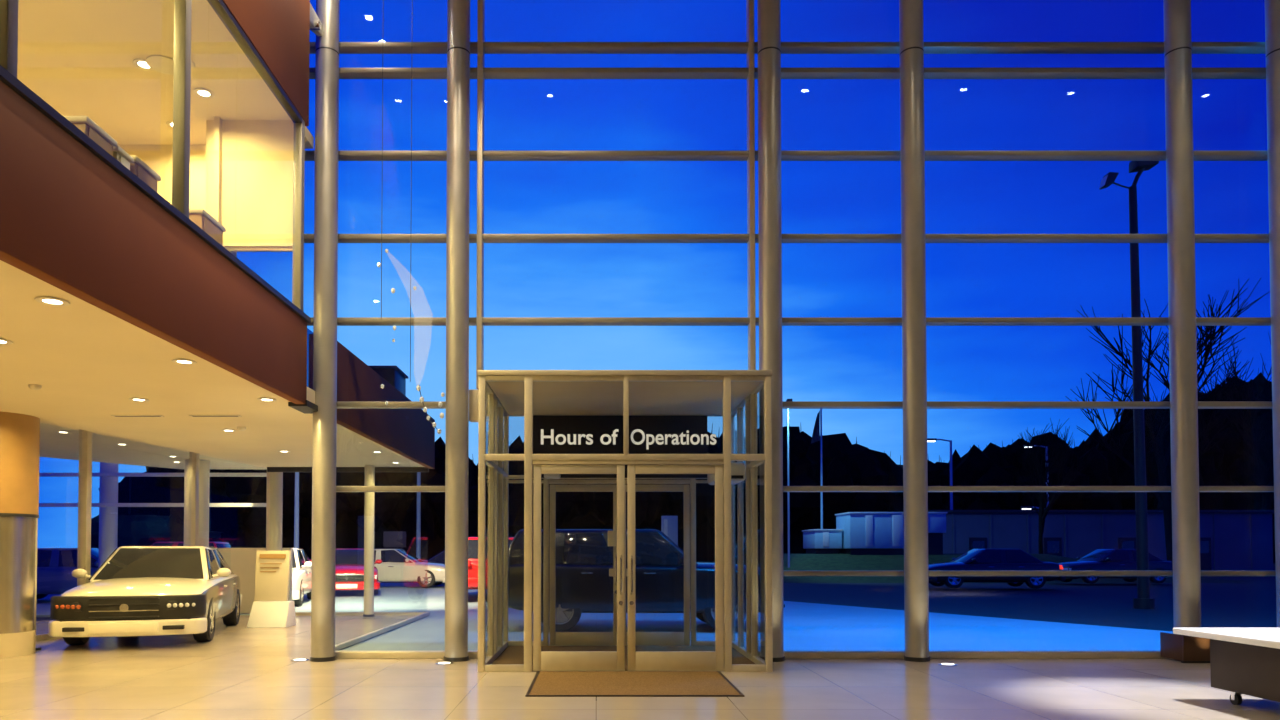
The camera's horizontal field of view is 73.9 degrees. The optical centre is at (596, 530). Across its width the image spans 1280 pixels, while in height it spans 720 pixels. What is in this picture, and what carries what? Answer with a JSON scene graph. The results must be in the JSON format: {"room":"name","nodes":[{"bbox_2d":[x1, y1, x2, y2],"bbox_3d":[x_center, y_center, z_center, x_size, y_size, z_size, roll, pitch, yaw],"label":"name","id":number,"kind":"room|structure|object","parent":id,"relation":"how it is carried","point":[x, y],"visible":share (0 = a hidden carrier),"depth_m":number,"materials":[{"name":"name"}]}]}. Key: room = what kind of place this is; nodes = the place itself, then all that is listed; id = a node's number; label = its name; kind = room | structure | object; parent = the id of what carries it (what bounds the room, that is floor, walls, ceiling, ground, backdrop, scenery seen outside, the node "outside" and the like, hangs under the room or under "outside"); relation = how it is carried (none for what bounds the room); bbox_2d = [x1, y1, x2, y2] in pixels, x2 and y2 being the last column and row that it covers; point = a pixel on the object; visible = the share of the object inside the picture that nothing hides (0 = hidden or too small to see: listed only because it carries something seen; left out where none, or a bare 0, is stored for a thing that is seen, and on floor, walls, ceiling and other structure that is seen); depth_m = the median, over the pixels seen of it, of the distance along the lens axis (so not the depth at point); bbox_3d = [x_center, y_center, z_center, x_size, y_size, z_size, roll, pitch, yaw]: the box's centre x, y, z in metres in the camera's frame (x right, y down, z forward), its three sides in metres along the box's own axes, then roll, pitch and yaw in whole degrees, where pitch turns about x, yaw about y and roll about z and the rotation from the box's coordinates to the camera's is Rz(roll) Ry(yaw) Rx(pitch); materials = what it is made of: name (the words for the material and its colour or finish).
{"room":"car showroom","nodes":[
{"label":"car showroom","id":0,"kind":"room"},
{"bbox_2d":[36,633,59,640],"bbox_3d":[-8.055,0.088,15.777,0.079,3.260,8.389,0,-1,5],"label":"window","id":1,"kind":"structure","parent":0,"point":[40,636],"depth_m":12.78,"materials":[{"name":"beige metal"}]},
{"bbox_2d":[40,421,266,468],"bbox_3d":[-10.150,-1.860,8.397,6.700,0.160,24.700,0,-1,0],"label":"ceiling","id":2,"kind":"structure","parent":0,"point":[53,444],"depth_m":17.15,"materials":[{"name":"paint"}]},
{"bbox_2d":[118,145,205,209],"bbox_3d":[-7.780,-3.539,10.538,6.440,2.460,0.100,0,-1,0],"label":"wall","id":3,"kind":"structure","parent":0,"point":[158,158],"depth_m":10.51,"materials":[{"name":"paint"}]},
{"bbox_2d":[17,0,313,148],"bbox_3d":[-7.265,-5.012,3.372,7.470,0.140,14.500,0,-1,0],"label":"ceiling","id":4,"kind":"structure","parent":0,"point":[77,56],"depth_m":8.87,"materials":[{"name":"paint"}]},
{"bbox_2d":[133,59,152,70],"bbox_3d":[-4.660,-4.807,8.768,0.212,0.014,0.212,0,-1,0],"label":"recessed light","id":5,"kind":"object","parent":4,"relation":"in","point":[140,63],"visible":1,"depth_m":8.77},
{"bbox_2d":[146,55,173,74],"bbox_3d":[-4.460,-4.802,8.778,0.340,0.020,0.340,0,-1,0],"label":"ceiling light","id":6,"kind":"object","parent":4,"relation":"in","point":[159,63],"visible":0.85,"depth_m":8.74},
{"bbox_2d":[193,88,213,98],"bbox_3d":[-4.300,-4.794,9.318,0.212,0.014,0.212,0,-1,0],"label":"recessed light","id":7,"kind":"object","parent":4,"relation":"in","point":[201,92],"visible":1,"depth_m":9.31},
{"bbox_2d":[0,260,423,466],"bbox_3d":[-5.770,-1.676,6.902,4.700,0.200,21.720,0,-1,0],"label":"ceiling","id":8,"kind":"structure","parent":0,"point":[88,362],"depth_m":9.18,"materials":[{"name":"paint"}]},
{"bbox_2d":[0,338,12,344],"bbox_3d":[-4.950,-1.568,7.030,0.212,0.014,0.212,0,-1,0],"label":"recessed light","id":9,"kind":"object","parent":8,"relation":"in","point":[2,341],"visible":1,"depth_m":7.06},
{"bbox_2d":[28,384,41,389],"bbox_3d":[-5.900,-1.502,8.939,0.120,0.050,0.120,0,-1,0],"label":"smoke detector","id":10,"kind":"object","parent":8,"relation":"attached to","point":[31,386],"visible":1,"depth_m":8.90,"materials":[{"name":"beige plastic"}]},
{"bbox_2d":[34,297,69,305],"bbox_3d":[-3.780,-1.595,5.910,0.212,0.014,0.212,0,-1,0],"label":"recessed light","id":11,"kind":"object","parent":8,"relation":"in","point":[53,301],"visible":1,"depth_m":5.90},
{"bbox_2d":[111,415,163,416],"bbox_3d":[-5.900,-1.472,10.939,0.640,0.015,0.100,0,-1,0],"label":"ceiling vent","id":12,"kind":"object","parent":8,"relation":"in","point":[111,415],"visible":1,"depth_m":10.92,"materials":[{"name":"metal"}]},
{"bbox_2d":[129,398,148,401],"bbox_3d":[-5.250,-1.502,9.759,0.212,0.014,0.212,0,-1,0],"label":"recessed light","id":13,"kind":"object","parent":8,"relation":"in","point":[132,399],"visible":1,"depth_m":9.75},
{"bbox_2d":[171,359,196,364],"bbox_3d":[-3.780,-1.550,7.800,0.212,0.014,0.212,0,-1,0],"label":"recessed light","id":14,"kind":"object","parent":8,"relation":"in","point":[179,361],"visible":1,"depth_m":7.79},
{"bbox_2d":[189,415,241,416],"bbox_3d":[-4.900,-1.472,10.939,0.640,0.015,0.100,0,-1,0],"label":"ceiling vent","id":15,"kind":"object","parent":8,"relation":"in","point":[189,415],"visible":1,"depth_m":10.93,"materials":[{"name":"metal"}]},
{"bbox_2d":[257,398,276,401],"bbox_3d":[-3.780,-1.502,9.759,0.212,0.014,0.212,0,-1,0],"label":"recessed light","id":16,"kind":"object","parent":8,"relation":"in","point":[259,399],"visible":1,"depth_m":9.75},
{"bbox_2d":[288,400,317,413],"bbox_3d":[-3.490,-1.482,10.214,0.220,0.070,0.550,0,-1,0],"label":"trim","id":17,"kind":"structure","parent":8,"relation":"attached to","point":[308,407],"depth_m":10.11,"materials":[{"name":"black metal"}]},
{"bbox_2d":[307,328,312,389],"bbox_3d":[-3.545,-1.994,10.326,0.030,0.960,0.650,0,-1,0],"label":"trim","id":18,"kind":"structure","parent":8,"relation":"attached to","point":[309,332],"depth_m":10.47,"materials":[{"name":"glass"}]},
{"bbox_2d":[205,120,236,256],"bbox_3d":[-4.490,-3.548,10.183,0.120,2.460,0.590,0,-1,0],"label":"wall","id":19,"kind":"structure","parent":0,"point":[209,189],"depth_m":9.91,"materials":[{"name":"paint"}]},
{"bbox_2d":[213,117,222,223],"bbox_3d":[-4.390,-3.566,9.849,0.060,2.440,0.080,0,-1,0],"label":"trim","id":20,"kind":"structure","parent":19,"relation":"attached to","point":[217,193],"depth_m":9.83,"materials":[{"name":"paint"}]},
{"bbox_2d":[221,120,293,246],"bbox_3d":[-3.975,-4.043,9.960,0.890,1.480,0.120,0,-1,0],"label":"wall","id":21,"kind":"structure","parent":0,"point":[257,155],"depth_m":9.90,"materials":[{"name":"paint"}]},
{"bbox_2d":[0,0,304,310],"bbox_3d":[-3.460,-3.813,3.013,0.100,2.275,13.840,0,-1,0],"label":"balcony window","id":22,"kind":"structure","parent":21,"relation":"in","point":[182,9],"depth_m":7.11,"materials":[{"name":"grey metal"}]},
{"bbox_2d":[224,247,292,251],"bbox_3d":[-3.945,-2.824,9.926,0.830,0.960,0.050,0,-1,0],"label":"trim","id":23,"kind":"structure","parent":21,"relation":"in","point":[230,249],"depth_m":9.91,"materials":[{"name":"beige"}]},
{"bbox_2d":[223,0,309,125],"bbox_3d":[-3.460,-6.168,3.124,0.120,2.440,13.950,0,-1,0],"label":"fascia","id":24,"kind":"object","parent":21,"relation":"attached to","point":[279,30],"depth_m":9.24,"materials":[{"name":"brown paint"}]},
{"bbox_2d":[0,615,1279,719],"bbox_3d":[-0.500,1.578,6.814,25.000,0.150,21.700,0,-1,0],"label":"floor","id":25,"kind":"structure","parent":0,"point":[243,673],"depth_m":8.44,"materials":[{"name":"tile"}]},
{"bbox_2d":[0,411,39,657],"bbox_3d":[-7.750,0.052,10.952,0.950,3.100,0.950,0,-1,0],"label":"column","id":26,"kind":"structure","parent":25,"relation":"on","point":[19,433],"depth_m":10.78,"materials":[{"name":"beige paint"}]},
{"bbox_2d":[34,518,40,649],"bbox_3d":[-7.660,0.714,11.436,0.280,1.800,0.200,0,-1,0],"label":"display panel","id":27,"kind":"object","parent":25,"relation":"on","point":[37,648],"visible":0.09,"depth_m":11.44,"materials":[{"name":"metal"}]},
{"bbox_2d":[77,429,92,585],"bbox_3d":[-8.250,0.008,13.704,0.140,3.320,0.140,0,-1,0],"label":"column","id":28,"kind":"structure","parent":25,"relation":"on","point":[85,437],"depth_m":13.66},
{"bbox_2d":[48,546,241,644],"bbox_3d":[-6.978,0.964,13.724,2.220,1.410,4.951,0,-1,-16],"label":"car","id":29,"kind":"object","parent":25,"relation":"on","point":[137,590],"visible":1,"depth_m":11.85,"materials":[{"name":"paint"}]},
{"bbox_2d":[71,568,90,578],"bbox_3d":[-7.704,0.649,12.724,0.278,0.159,0.143,0,-1,-16],"label":"mirror","id":30,"kind":"object","parent":29,"relation":"attached to","point":[77,573],"depth_m":12.68,"materials":[{"name":"paint"}]},
{"bbox_2d":[50,594,205,619],"bbox_3d":[-6.373,1.042,11.571,1.911,0.310,0.382,0,-1,-16],"label":"grille","id":31,"kind":"object","parent":29,"relation":"attached to","point":[65,606],"depth_m":11.42,"materials":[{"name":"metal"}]},
{"bbox_2d":[212,568,231,577],"bbox_3d":[-5.834,0.662,13.250,0.278,0.159,0.143,0,-1,-16],"label":"mirror","id":32,"kind":"object","parent":29,"relation":"attached to","point":[222,572],"depth_m":13.21,"materials":[{"name":"paint"}]},
{"bbox_2d":[188,452,198,545],"bbox_3d":[-7.960,0.083,16.803,0.140,3.320,0.140,0,-1,0],"label":"column","id":33,"kind":"structure","parent":25,"relation":"on","point":[193,457],"depth_m":16.76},
{"bbox_2d":[247,551,295,627],"bbox_3d":[-5.735,1.031,15.042,0.688,1.340,0.514,0,-1,0],"label":"stand","id":34,"kind":"object","parent":25,"relation":"on","point":[271,608],"visible":1,"depth_m":15.08,"materials":[{"name":"white laminate"}]},
{"bbox_2d":[310,0,339,661],"bbox_3d":[-3.340,-2.720,10.489,0.304,8.620,0.304,0,-1,0],"label":"steel column","id":35,"kind":"structure","parent":25,"relation":"on","point":[323,565],"depth_m":10.38,"materials":[{"name":"metal"}]},
{"bbox_2d":[304,42,315,325],"bbox_3d":[-6.170,-4.839,10.760,5.660,4.590,0.160,0,-1,0],"label":"window","id":36,"kind":"structure","parent":35,"relation":"attached to","point":[309,155],"depth_m":10.71,"materials":[{"name":"grey metal"}]},
{"bbox_2d":[310,3,321,36],"bbox_3d":[-3.440,-6.156,10.276,0.200,0.238,0.390,0,-1,0],"label":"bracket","id":37,"kind":"object","parent":35,"relation":"attached to","point":[315,23],"visible":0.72,"depth_m":10.24,"materials":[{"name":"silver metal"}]},
{"bbox_2d":[267,467,428,614],"bbox_3d":[-5.175,0.224,17.695,3.350,3.080,0.070,0,-1,0],"label":"window","id":38,"kind":"structure","parent":25,"relation":"on","point":[269,469],"depth_m":17.69,"materials":[{"name":"grey metal"}]},
{"bbox_2d":[363,465,374,616],"bbox_3d":[-4.620,0.215,17.300,0.220,3.080,0.220,0,-1,0],"label":"post","id":39,"kind":"object","parent":25,"relation":"on","point":[369,497],"visible":1,"depth_m":17.22,"materials":[{"name":"metal"}]},
{"bbox_2d":[335,612,428,649],"bbox_3d":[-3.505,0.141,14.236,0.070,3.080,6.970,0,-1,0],"label":"curb","id":40,"kind":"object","parent":25,"relation":"on","point":[342,645],"depth_m":13.49,"materials":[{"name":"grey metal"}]},
{"bbox_2d":[335,42,446,658],"bbox_3d":[-2.525,-2.770,10.720,1.630,8.730,0.180,0,-1,0],"label":"window","id":41,"kind":"structure","parent":25,"relation":"on","point":[344,47],"depth_m":10.70,"materials":[{"name":"grey metal"}]},
{"bbox_2d":[444,0,469,661],"bbox_3d":[-1.710,-2.720,10.489,0.304,8.620,0.304,0,-1,0],"label":"steel column","id":42,"kind":"structure","parent":25,"relation":"on","point":[458,11],"depth_m":10.37,"materials":[{"name":"metal"}]},
{"bbox_2d":[468,390,487,658],"bbox_3d":[-1.525,-0.076,10.625,0.370,3.340,0.240,0,-1,0],"label":"window","id":43,"kind":"structure","parent":25,"relation":"on","point":[473,394],"depth_m":10.54,"materials":[{"name":"grey metal"}]},
{"bbox_2d":[478,370,772,671],"bbox_3d":[0.320,-0.080,10.689,3.280,3.350,2.632,0,-1,0],"label":"entrance vestibule","id":44,"kind":"object","parent":25,"relation":"on","point":[619,432],"visible":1,"depth_m":10.12,"materials":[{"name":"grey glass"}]},
{"bbox_2d":[469,0,758,389],"bbox_3d":[0.220,-4.460,10.741,3.860,5.390,0.180,0,-1,0],"label":"window","id":45,"kind":"structure","parent":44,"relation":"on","point":[480,47],"depth_m":10.70,"materials":[{"name":"grey metal"}]},
{"bbox_2d":[525,671,743,696],"bbox_3d":[0.355,1.539,8.585,2.010,0.012,1.580,0,-1,0],"label":"entrance mat","id":46,"kind":"object","parent":25,"relation":"on","point":[544,683],"visible":1,"depth_m":8.51,"materials":[{"name":"brown carpet"}]},
{"bbox_2d":[757,0,784,661],"bbox_3d":[2.150,-2.720,10.489,0.304,8.620,0.304,0,-1,0],"label":"steel column","id":47,"kind":"structure","parent":25,"relation":"on","point":[769,22],"depth_m":10.39,"materials":[{"name":"metal"}]},
{"bbox_2d":[781,42,904,658],"bbox_3d":[3.035,-2.770,10.720,1.770,8.730,0.180,0,-1,0],"label":"window","id":48,"kind":"structure","parent":25,"relation":"on","point":[786,47],"depth_m":10.68,"materials":[{"name":"grey metal"}]},
{"bbox_2d":[899,0,929,661],"bbox_3d":[3.920,-2.720,10.489,0.304,8.620,0.304,0,-1,0],"label":"steel column","id":49,"kind":"structure","parent":25,"relation":"on","point":[912,148],"depth_m":10.38,"materials":[{"name":"metal"}]},
{"bbox_2d":[938,663,957,665],"bbox_3d":[4.130,1.575,9.985,0.220,0.008,0.220,0,-1,0],"label":"uplight","id":50,"kind":"object","parent":25,"relation":"on","point":[943,664],"visible":1,"depth_m":9.97,"materials":[{"name":"white glass"}]},
{"bbox_2d":[924,42,1172,658],"bbox_3d":[5.575,-2.770,10.720,3.310,8.730,0.180,0,-1,0],"label":"window","id":51,"kind":"structure","parent":25,"relation":"on","point":[929,47],"depth_m":10.69,"materials":[{"name":"grey metal"}]},
{"bbox_2d":[1163,0,1200,660],"bbox_3d":[7.230,-2.720,10.489,0.304,8.620,0.304,0,-1,0],"label":"steel column","id":52,"kind":"structure","parent":25,"relation":"on","point":[1177,13],"depth_m":10.39,"materials":[{"name":"metal"}]},
{"bbox_2d":[1160,632,1209,662],"bbox_3d":[7.190,1.411,10.299,0.460,0.350,0.440,0,-1,0],"label":"box","id":53,"kind":"object","parent":25,"relation":"on","point":[1187,649],"visible":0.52,"depth_m":10.10,"materials":[{"name":"brown wood"}]},
{"bbox_2d":[1162,42,1275,575],"bbox_3d":[7.865,-2.770,10.720,1.270,8.730,0.180,0,-1,0],"label":"window","id":54,"kind":"structure","parent":25,"relation":"on","point":[1197,47],"depth_m":10.70,"materials":[{"name":"grey metal"}]},
{"bbox_2d":[1173,628,1279,704],"bbox_3d":[6.095,1.172,6.399,1.710,0.640,2.650,0,-1,0],"label":"display table","id":55,"kind":"object","parent":25,"relation":"on","point":[1246,661],"visible":1,"depth_m":7.18,"materials":[{"name":"white laminate"}]},
{"bbox_2d":[1265,0,1279,627],"bbox_3d":[8.500,-2.720,10.489,0.304,8.620,0.304,0,-1,0],"label":"steel column","id":56,"kind":"structure","parent":25,"relation":"on","point":[1272,7],"depth_m":10.47,"materials":[{"name":"metal"}]},
{"bbox_3d":[4.325,-7.288,3.577,15.350,0.180,14.800,0,-1,0],"label":"ceiling","id":57,"kind":"structure","parent":0,"visible":0},
{"bbox_2d":[377,0,444,433],"bbox_3d":[-2.215,-4.090,10.190,0.814,5.896,0.076,0,-1,0],"label":"mobile","id":58,"kind":"object","parent":57,"relation":"hanging from","point":[418,387],"visible":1,"depth_m":10.17,"materials":[{"name":"metal"}]},
{"bbox_3d":[-8.015,-1.878,14.299,8.970,0.080,7.000,0,-1,0],"label":"wing roof","id":59,"kind":"structure","parent":0,"visible":0},
{"bbox_2d":[337,341,433,467],"bbox_3d":[-3.460,-1.898,14.305,0.120,1.040,7.010,0,-1,0],"label":"fascia reflection","id":60,"kind":"structure","parent":59,"relation":"attached to","point":[408,433],"depth_m":13.34,"materials":[{"name":"brown glass"}]},
{"bbox_2d":[369,366,407,395],"bbox_3d":[-3.960,-2.417,15.713,0.760,1.055,0.980,0,-1,0],"label":"rooftop unit","id":61,"kind":"object","parent":59,"relation":"on","point":[395,376],"visible":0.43,"depth_m":15.28,"materials":[{"name":"metal"}]},
{"bbox_3d":[-7.265,-2.361,2.958,7.470,0.300,13.800,0,-1,0],"label":"floor","id":62,"kind":"structure","parent":0,"visible":0},
{"bbox_2d":[64,116,116,155],"bbox_3d":[-3.870,-2.719,6.367,0.340,0.580,0.400,0,-1,0],"label":"base cabinet","id":63,"kind":"object","parent":62,"relation":"on","point":[85,124],"visible":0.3,"depth_m":6.28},
{"bbox_2d":[113,145,133,169],"bbox_3d":[-3.835,-2.702,6.692,0.270,0.560,0.230,0,-1,0],"label":"base cabinet","id":64,"kind":"object","parent":62,"relation":"on","point":[119,154],"visible":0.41,"depth_m":6.65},
{"bbox_2d":[130,155,160,191],"bbox_3d":[-3.910,-2.713,7.027,0.420,0.600,0.400,0,-1,0],"label":"base cabinet","id":65,"kind":"object","parent":62,"relation":"on","point":[139,168],"visible":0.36,"depth_m":6.98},
{"bbox_2d":[0,80,306,403],"bbox_3d":[-3.460,-2.130,3.027,0.120,0.980,13.950,0,-1,0],"label":"fascia","id":66,"kind":"structure","parent":62,"relation":"attached to","point":[69,221],"depth_m":6.18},
{"bbox_2d":[0,65,310,322],"bbox_3d":[-3.435,-2.647,3.055,0.130,0.055,13.980,0,-1,0],"label":"trim","id":67,"kind":"structure","parent":66,"relation":"on","point":[6,77],"depth_m":6.14,"materials":[{"name":"metal"}]},
{"bbox_2d":[189,209,225,245],"bbox_3d":[-3.960,-2.704,8.242,0.520,0.640,0.490,0,-1,0],"label":"base cabinet","id":68,"kind":"object","parent":62,"relation":"on","point":[201,218],"visible":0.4,"depth_m":8.12,"materials":[{"name":"brown wood"}]},
{"label":"outside","id":69,"kind":"structure","parent":0,"visible":0},
{"bbox_2d":[758,553,1258,583],"bbox_3d":[18.800,1.770,41.169,25.600,1.280,10.400,0,-1,0],"label":"grass bank","id":70,"kind":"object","parent":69,"point":[797,561],"visible":0.34,"depth_m":39.52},
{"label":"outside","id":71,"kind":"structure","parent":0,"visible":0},
{"bbox_2d":[36,563,1276,630],"bbox_3d":[10.000,3.453,80.315,200.000,0.240,139.250,0,-1,0],"label":"asphalt","id":72,"kind":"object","parent":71,"point":[1252,604],"depth_m":23.44,"materials":[{"name":"grey asphalt"}]},
{"bbox_2d":[294,472,298,547],"bbox_3d":[-12.835,-0.756,38.029,1.370,6.140,0.320,0,-1,0],"label":"street lamp","id":73,"kind":"object","parent":72,"relation":"on","point":[296,506],"visible":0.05,"depth_m":37.96,"materials":[{"name":"metal"}]},
{"bbox_2d":[416,472,420,558],"bbox_3d":[-9.865,-1.312,44.044,1.570,7.540,0.320,0,-1,0],"label":"street lamp","id":74,"kind":"object","parent":72,"relation":"on","point":[418,528],"visible":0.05,"depth_m":43.95,"materials":[{"name":"metal"}]},
{"bbox_2d":[661,516,677,545],"bbox_3d":[3.280,0.853,37.990,0.840,3.000,0.360,0,-1,0],"label":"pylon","id":75,"kind":"object","parent":72,"relation":"on","point":[669,524],"visible":0.41,"depth_m":37.89,"materials":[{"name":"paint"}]},
{"bbox_2d":[91,368,1273,549],"bbox_3d":[46.744,-7.253,106.952,212.572,28.082,34.363,0,-1,0],"label":"tree line","id":76,"kind":"object","parent":72,"relation":"on","point":[844,463],"visible":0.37,"depth_m":93.97,"materials":[{"name":"black plant"}]},
{"bbox_2d":[786,399,791,567],"bbox_3d":[9.060,-1.880,39.957,0.280,8.560,0.480,0,-1,0],"label":"mast","id":77,"kind":"object","parent":72,"relation":"on","point":[788,493],"visible":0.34,"depth_m":40.03,"materials":[{"name":"metal"}]},
{"bbox_2d":[811,409,822,528],"bbox_3d":[11.710,-2.047,45.070,0.651,9.140,0.195,0,-1,0],"label":"flagpole","id":78,"kind":"object","parent":72,"relation":"on","point":[817,432],"visible":0.62,"depth_m":45.10,"materials":[{"name":"metal"}]},
{"bbox_2d":[802,529,842,553],"bbox_3d":[11.475,1.223,43.183,1.450,2.510,2.500,0,-1,0],"label":"cabin","id":79,"kind":"object","parent":72,"relation":"on","point":[815,541],"visible":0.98,"depth_m":42.01,"materials":[{"name":"metal"}]},
{"bbox_2d":[835,512,903,554],"bbox_3d":[13.675,0.799,42.193,2.950,3.310,2.500,0,-1,0],"label":"cabin","id":80,"kind":"object","parent":72,"relation":"on","point":[863,533],"visible":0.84,"depth_m":41.01,"materials":[{"name":"metal"}]},
{"bbox_2d":[928,512,947,554],"bbox_3d":[16.200,0.799,42.193,1.500,3.310,2.500,0,-1,0],"label":"cabin","id":81,"kind":"object","parent":72,"relation":"on","point":[936,520],"visible":0.19,"depth_m":41.03,"materials":[{"name":"metal"}]},
{"bbox_2d":[927,438,952,509],"bbox_3d":[24.285,-1.826,60.061,1.870,9.340,0.320,0,-1,0],"label":"street lamp","id":82,"kind":"object","parent":72,"relation":"on","point":[928,439],"visible":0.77,"depth_m":60.03,"materials":[{"name":"metal"}]},
{"bbox_2d":[928,549,1065,588],"bbox_3d":[14.193,1.379,30.976,4.951,1.410,2.220,0,-1,3],"label":"car","id":83,"kind":"object","parent":72,"relation":"on","point":[974,559],"visible":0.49,"depth_m":30.13,"materials":[{"name":"black paint"}]},
{"bbox_2d":[1023,445,1048,507],"bbox_3d":[36.335,-1.985,70.068,1.970,10.140,0.320,0,-1,0],"label":"street lamp","id":84,"kind":"object","parent":72,"relation":"on","point":[1023,445],"visible":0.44,"depth_m":70.08,"materials":[{"name":"metal"}]},
{"bbox_2d":[1014,418,1102,553],"bbox_3d":[22.474,-1.523,41.802,4.076,7.858,3.044,0,-1,-3],"label":"bare tree","id":85,"kind":"object","parent":72,"relation":"on","point":[1042,514],"visible":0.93,"depth_m":41.93,"materials":[{"name":"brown plant"}]},
{"bbox_2d":[928,510,1273,570],"bbox_3d":[29.300,0.788,51.496,19.800,3.780,5.400,0,-1,0],"label":"building","id":86,"kind":"structure","parent":72,"relation":"on","point":[1229,539],"depth_m":49.00,"materials":[{"name":"metal"}]},
{"bbox_2d":[1058,549,1172,583],"bbox_3d":[21.493,1.488,35.474,4.951,1.410,2.220,0,-1,-3],"label":"car","id":87,"kind":"object","parent":72,"relation":"on","point":[1099,559],"visible":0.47,"depth_m":34.64,"materials":[{"name":"black paint"}]},
{"bbox_2d":[1099,161,1158,608],"bbox_3d":[13.020,-3.613,20.693,1.300,11.019,0.440,0,-1,0],"label":"lamp post","id":88,"kind":"object","parent":72,"relation":"on","point":[1143,600],"visible":0.94,"depth_m":20.62,"materials":[{"name":"black metal"}]},
{"bbox_2d":[1065,278,1269,560],"bbox_3d":[29.604,-4.902,44.481,8.392,14.772,8.286,-1,-1,22],"label":"bare tree","id":89,"kind":"object","parent":72,"relation":"on","point":[1165,500],"visible":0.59,"depth_m":44.34,"materials":[{"name":"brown plant"}]},
{"bbox_2d":[1200,332,1273,569],"bbox_3d":[45.811,-5.258,59.300,7.704,16.210,6.755,0,-1,0],"label":"bare tree","id":90,"kind":"object","parent":72,"relation":"on","point":[1266,496],"visible":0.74,"depth_m":59.31,"materials":[{"name":"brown plant"}]},
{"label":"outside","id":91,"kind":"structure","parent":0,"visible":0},
{"bbox_2d":[36,583,1172,649],"bbox_3d":[-14.250,1.958,23.340,51.500,0.085,25.240,0,-1,0],"label":"paving","id":92,"kind":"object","parent":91,"point":[807,626],"visible":0.2,"depth_m":14.80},
{"bbox_2d":[37,548,98,598],"bbox_3d":[-13.893,1.184,22.879,4.951,1.410,2.220,0,-1,-11],"label":"car","id":93,"kind":"object","parent":92,"relation":"on","point":[55,566],"visible":0.16,"depth_m":22.00,"materials":[{"name":"blue paint"}]},
{"bbox_2d":[98,462,118,567],"bbox_3d":[-12.000,0.067,20.904,0.480,3.550,0.480,0,-1,0],"label":"post","id":94,"kind":"object","parent":92,"relation":"on","point":[108,491],"visible":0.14,"depth_m":20.75,"materials":[{"name":"white concrete"}]},
{"bbox_2d":[39,473,266,506],"bbox_3d":[-10.600,0.055,20.440,6.000,3.450,0.070,0,-1,0],"label":"window","id":95,"kind":"structure","parent":92,"relation":"on","point":[40,474],"depth_m":20.44,"materials":[{"name":"grey metal"}]},
{"bbox_2d":[151,542,231,547],"bbox_3d":[-17.207,1.319,34.478,4.951,1.700,2.220,0,-1,0],"label":"car","id":96,"kind":"object","parent":92,"relation":"on","point":[211,544],"visible":0.02,"depth_m":33.82,"materials":[{"name":"red paint"}]},
{"bbox_2d":[184,459,209,546],"bbox_3d":[-8.750,0.129,18.602,0.550,3.315,0.550,0,-1,0],"label":"post","id":97,"kind":"object","parent":92,"relation":"on","point":[204,465],"visible":0.21,"depth_m":18.46,"materials":[{"name":"metal"}]},
{"bbox_2d":[216,548,292,612],"bbox_3d":[-7.500,1.078,18.254,1.900,1.400,0.150,0,-1,0],"label":"wall","id":98,"kind":"structure","parent":92,"relation":"on","point":[242,561],"depth_m":18.18,"materials":[{"name":"beige paint"}]},
{"bbox_2d":[266,472,282,550],"bbox_3d":[-6.780,0.229,17.900,0.352,3.080,0.352,0,-1,0],"label":"post","id":99,"kind":"object","parent":92,"relation":"on","point":[274,502],"visible":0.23,"depth_m":17.78,"materials":[{"name":"metal"}]},
{"bbox_2d":[292,548,311,605],"bbox_3d":[-8.349,1.160,21.872,2.220,1.410,4.951,0,-1,-12],"label":"car","id":100,"kind":"object","parent":92,"relation":"on","point":[301,563],"visible":0.27,"depth_m":21.17,"materials":[{"name":"paint"}]},
{"bbox_2d":[302,561,311,567],"bbox_3d":[-7.242,0.856,21.316,0.278,0.159,0.143,0,-1,-12],"label":"mirror","id":101,"kind":"object","parent":100,"relation":"attached to","point":[307,564],"depth_m":21.27,"materials":[{"name":"paint"}]},
{"bbox_2d":[310,548,381,594],"bbox_3d":[-7.998,1.285,27.071,2.220,1.410,4.951,0,-1,-18],"label":"car","id":102,"kind":"object","parent":92,"relation":"on","point":[349,568],"visible":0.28,"depth_m":25.14,"materials":[{"name":"red paint"}]},
{"bbox_2d":[335,575,363,581],"bbox_3d":[-7.317,1.398,24.911,1.584,0.200,0.295,0,-1,-18],"label":"grille","id":103,"kind":"object","parent":102,"relation":"attached to","point":[338,578],"depth_m":24.79,"materials":[{"name":"metal"}]},
{"bbox_2d":[374,549,444,587],"bbox_3d":[-7.593,1.396,31.676,4.951,1.410,2.220,0,-1,0],"label":"car","id":104,"kind":"object","parent":92,"relation":"on","point":[397,565],"visible":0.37,"depth_m":30.75,"materials":[{"name":"beige paint"}]},
{"bbox_2d":[422,550,444,563],"bbox_3d":[-5.193,1.481,35.175,4.951,1.410,2.220,0,-1,-7],"label":"car","id":105,"kind":"object","parent":92,"relation":"on","point":[439,558],"visible":0.04,"depth_m":34.25,"materials":[{"name":"black paint"}]},
{"bbox_2d":[468,537,513,588],"bbox_3d":[-3.051,1.076,24.388,2.220,1.700,4.951,0,-1,-7],"label":"car","id":106,"kind":"object","parent":92,"relation":"on","point":[472,541],"visible":0.08,"depth_m":22.06,"materials":[{"name":"red paint"}]},
{"bbox_2d":[508,529,784,631],"bbox_3d":[0.707,0.848,14.934,4.951,1.700,2.220,0,-1,0],"label":"car","id":107,"kind":"object","parent":92,"relation":"on","point":[584,557],"visible":0.43,"depth_m":14.00,"materials":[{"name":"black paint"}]},
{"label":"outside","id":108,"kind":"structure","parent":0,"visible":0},
{"bbox_2d":[264,464,1274,562],"bbox_3d":[7.000,-3.124,122.611,354.000,15.228,55.000,0,-1,0],"label":"hill","id":109,"kind":"structure","parent":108,"point":[349,535],"depth_m":100.93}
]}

